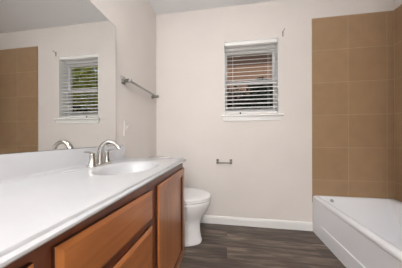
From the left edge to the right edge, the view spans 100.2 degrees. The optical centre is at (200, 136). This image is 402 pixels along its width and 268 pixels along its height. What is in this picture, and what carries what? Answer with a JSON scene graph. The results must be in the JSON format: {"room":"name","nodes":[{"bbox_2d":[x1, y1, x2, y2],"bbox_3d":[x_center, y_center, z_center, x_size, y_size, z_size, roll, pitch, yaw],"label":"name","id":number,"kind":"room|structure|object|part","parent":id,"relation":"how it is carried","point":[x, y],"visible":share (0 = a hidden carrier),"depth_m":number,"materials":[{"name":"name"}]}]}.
{"room":"bathroom","nodes":[
{"label":"bathroom","id":0,"kind":"room"},
{"bbox_2d":[89,0,156,157],"bbox_3d":[-0.795,-0.240,0.698,0.120,2.440,3.079,0,0,9],"label":"wall","id":1,"kind":"structure","parent":0,"point":[134,21],"depth_m":1.55,"materials":[{"name":"paint"}]},
{"bbox_2d":[0,0,115,153],"bbox_3d":[-0.743,-0.380,0.593,0.012,0.888,1.347,0,0,9],"label":"wall mirror","id":2,"kind":"object","parent":1,"relation":"attached to","point":[58,57],"visible":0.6,"depth_m":0.81,"materials":[{"name":"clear mirror"}]},
{"bbox_2d":[0,145,124,181],"bbox_3d":[-0.729,0.114,0.639,0.025,0.100,1.442,0,0,9],"label":"backsplash","id":3,"kind":"structure","parent":1,"relation":"attached to","point":[14,165],"depth_m":0.76,"materials":[{"name":"stone"}]},
{"bbox_2d":[124,120,128,135],"bbox_3d":[-0.615,-0.075,1.407,0.020,0.126,0.070,0,0,9],"label":"light switch","id":4,"kind":"object","parent":1,"relation":"attached to","point":[126,123],"visible":1,"depth_m":1.40,"materials":[{"name":"white plastic"}]},
{"bbox_2d":[121,75,158,98],"bbox_3d":[-0.554,-0.460,1.622,0.078,0.062,0.590,0,0,9],"label":"towel bar","id":5,"kind":"object","parent":1,"relation":"attached to","point":[123,80],"visible":1,"depth_m":1.42,"materials":[{"name":"grey metal"}]},
{"bbox_3d":[-0.595,-0.460,1.354,0.078,0.062,0.048,0,0,9],"label":"post","id":6,"kind":"part","parent":5,"relation":"part of","materials":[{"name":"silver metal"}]},
{"bbox_2d":[148,0,277,14],"bbox_3d":[0.330,-1.513,-0.401,2.684,0.100,4.909,0,0,9],"label":"ceiling","id":7,"kind":"structure","parent":0,"point":[159,7],"depth_m":1.85,"materials":[{"name":"white paint"}]},
{"bbox_2d":[179,223,345,267],"bbox_3d":[0.336,1.027,-0.401,2.684,0.100,4.909,0,0,9],"label":"floor","id":8,"kind":"structure","parent":0,"point":[221,246],"depth_m":1.46,"materials":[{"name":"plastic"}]},
{"bbox_2d":[4,163,184,267],"bbox_3d":[-0.485,0.582,0.614,0.511,0.794,1.426,0,0,9],"label":"vanity cabinet","id":9,"kind":"object","parent":8,"relation":"on","point":[144,228],"visible":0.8,"depth_m":0.57,"materials":[{"name":"brown wood"}]},
{"bbox_3d":[-0.315,0.543,0.088,0.015,0.661,0.398,0,0,9],"label":"door","id":10,"kind":"part","parent":9,"relation":"part of","materials":[{"name":"brown wood"}]},
{"bbox_2d":[0,145,185,267],"bbox_3d":[-0.481,0.181,0.604,0.525,0.236,1.448,0,0,9],"label":"countertop","id":11,"kind":"structure","parent":9,"relation":"on","point":[44,195],"depth_m":0.54,"materials":[{"name":"stone"}]},
{"bbox_2d":[83,140,120,167],"bbox_3d":[-0.571,0.089,0.977,0.177,0.145,0.176,0,0,-32],"label":"faucet","id":12,"kind":"object","parent":11,"relation":"on","point":[102,158],"visible":1,"depth_m":0.95,"materials":[{"name":"silver metal"}]},
{"bbox_3d":[-0.592,0.117,0.916,0.046,0.068,0.046,0,0,9],"label":"handle","id":13,"kind":"part","parent":12,"relation":"part of","materials":[{"name":"silver metal"}]},
{"bbox_3d":[-0.583,0.155,0.972,0.054,0.012,0.166,0,0,9],"label":"plate","id":14,"kind":"part","parent":12,"relation":"part of","materials":[{"name":"silver metal"}]},
{"bbox_3d":[-0.575,0.117,1.027,0.046,0.068,0.046,0,0,9],"label":"handle","id":15,"kind":"part","parent":12,"relation":"part of","materials":[{"name":"silver metal"}]},
{"bbox_3d":[-0.529,0.085,0.963,0.151,0.138,0.040,0,0,9],"label":"spout","id":16,"kind":"part","parent":12,"relation":"part of","materials":[{"name":"silver metal"}]},
{"bbox_2d":[88,161,160,174],"bbox_3d":[-0.394,0.230,0.921,0.319,0.138,0.433,0,0,9],"label":"basin","id":17,"kind":"object","parent":11,"relation":"in","point":[120,167],"depth_m":1.02,"materials":[{"name":"white ceramic"}]},
{"bbox_3d":[-0.247,0.285,0.530,0.015,0.149,0.422,0,0,9],"label":"drawer","id":18,"kind":"part","parent":9,"relation":"part of","materials":[{"name":"brown wood"}]},
{"bbox_3d":[-0.247,0.496,0.530,0.015,0.255,0.422,0,0,9],"label":"drawer","id":19,"kind":"part","parent":9,"relation":"part of","materials":[{"name":"brown wood"}]},
{"bbox_3d":[-0.169,0.554,1.035,0.015,0.648,0.491,0,0,9],"label":"door","id":20,"kind":"part","parent":9,"relation":"part of","materials":[{"name":"brown wood"}]},
{"bbox_3d":[-0.175,0.554,1.036,0.003,0.530,0.373,0,0,9],"label":"door panel","id":21,"kind":"part","parent":9,"relation":"part of","materials":[{"name":"brown wood"}]},
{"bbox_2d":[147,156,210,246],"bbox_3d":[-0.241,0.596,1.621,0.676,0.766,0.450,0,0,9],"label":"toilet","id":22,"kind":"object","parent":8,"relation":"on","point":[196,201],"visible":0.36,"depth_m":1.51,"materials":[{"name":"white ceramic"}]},
{"bbox_3d":[-0.477,0.229,1.657,0.202,0.031,0.450,0,0,9],"label":"tank lid","id":23,"kind":"part","parent":22,"relation":"part of","materials":[{"name":"white ceramic"}]},
{"bbox_3d":[-0.152,0.777,1.607,0.488,0.402,0.360,0,0,9],"label":"bowl","id":24,"kind":"part","parent":22,"relation":"part of","materials":[{"name":"white ceramic"}]},
{"bbox_3d":[-0.131,0.567,1.604,0.451,0.018,0.364,0,0,9],"label":"seat","id":25,"kind":"part","parent":22,"relation":"part of","materials":[{"name":"white plastic"}]},
{"bbox_3d":[-0.131,0.543,1.604,0.452,0.026,0.366,0,0,9],"label":"lid","id":26,"kind":"part","parent":22,"relation":"part of","materials":[{"name":"white plastic"}]},
{"bbox_2d":[313,195,401,267],"bbox_3d":[1.401,0.787,0.941,0.725,0.375,1.513,0,0,9],"label":"bathtub","id":27,"kind":"object","parent":8,"relation":"on","point":[361,232],"visible":1,"depth_m":1.44,"materials":[{"name":"white ceramic"}]},
{"bbox_2d":[156,0,393,222],"bbox_3d":[0.690,-0.244,1.927,2.444,2.440,0.200,0,0,9],"label":"wall","id":28,"kind":"structure","parent":0,"point":[269,175],"depth_m":1.86,"materials":[{"name":"paint"}]},
{"bbox_2d":[216,159,231,163],"bbox_3d":[0.256,0.273,1.859,0.173,0.052,0.066,0,0,9],"label":"toilet paper holder","id":29,"kind":"object","parent":28,"relation":"attached to","point":[217,160],"visible":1,"depth_m":1.84,"materials":[{"name":"silver metal"}]},
{"bbox_2d":[222,37,283,120],"bbox_3d":[0.563,-0.625,1.913,0.648,0.891,0.204,0,0,9],"label":"window","id":30,"kind":"structure","parent":28,"relation":"in","point":[274,66],"depth_m":1.95,"materials":[{"name":"white plastic"}]},
{"bbox_3d":[0.571,-0.822,1.989,0.523,0.321,0.004,0,0,9],"label":"pane","id":31,"kind":"part","parent":30,"relation":"part of","materials":[{"name":"clear glass"}]},
{"bbox_3d":[0.571,-0.820,1.989,0.567,0.373,0.028,0,0,9],"label":"sash","id":32,"kind":"part","parent":30,"relation":"part of","materials":[{"name":"white plastic"}]},
{"bbox_3d":[0.567,-0.468,1.960,0.523,0.287,0.004,0,0,9],"label":"pane","id":33,"kind":"part","parent":30,"relation":"part of","materials":[{"name":"clear glass"}]},
{"bbox_3d":[0.567,-0.465,1.960,0.567,0.349,0.028,0,0,9],"label":"sash","id":34,"kind":"part","parent":30,"relation":"part of","materials":[{"name":"white plastic"}]},
{"bbox_2d":[225,38,277,114],"bbox_3d":[0.552,-0.660,1.882,0.565,0.807,0.058,0,0,9],"label":"window blind","id":35,"kind":"object","parent":30,"relation":"attached to","point":[273,42],"visible":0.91,"depth_m":1.86,"materials":[{"name":"white plastic"}]},
{"bbox_3d":[0.553,-0.266,1.883,0.561,0.018,0.052,0,0,9],"label":"rail","id":36,"kind":"part","parent":35,"relation":"part of","materials":[{"name":"white plastic"}]},
{"bbox_3d":[0.553,-0.202,1.839,0.627,0.046,0.014,0,0,9],"label":"apron trim","id":37,"kind":"part","parent":30,"relation":"part of","materials":[{"name":"white paint"}]},
{"bbox_3d":[0.558,-0.237,1.874,0.648,0.024,0.124,0,0,9],"label":"sill","id":38,"kind":"part","parent":30,"relation":"part of","materials":[{"name":"white paint"}]},
{"bbox_2d":[200,215,312,230],"bbox_3d":[0.314,0.934,1.877,1.708,0.087,0.013,0,0,9],"label":"baseboard","id":39,"kind":"structure","parent":28,"relation":"attached to","point":[225,220],"depth_m":1.82,"materials":[{"name":"white paint"}]},
{"bbox_2d":[312,10,393,201],"bbox_3d":[1.519,-0.278,1.694,0.735,1.904,0.009,0,0,9],"label":"tiled wall","id":40,"kind":"structure","parent":28,"relation":"attached to","point":[353,55],"depth_m":1.69,"materials":[{"name":"brown tile"}]},
{"bbox_2d":[394,0,401,9],"bbox_3d":[1.739,-0.246,0.309,0.120,2.440,3.079,0,0,9],"label":"wall","id":41,"kind":"structure","parent":0,"point":[397,3],"depth_m":1.60,"materials":[{"name":"paint"}]},
{"bbox_2d":[393,4,401,201],"bbox_3d":[1.761,-0.278,0.880,0.009,1.904,1.525,0,0,9],"label":"tiled wall","id":42,"kind":"structure","parent":41,"relation":"attached to","point":[397,13],"depth_m":1.59,"materials":[{"name":"brown tile"}]}
]}

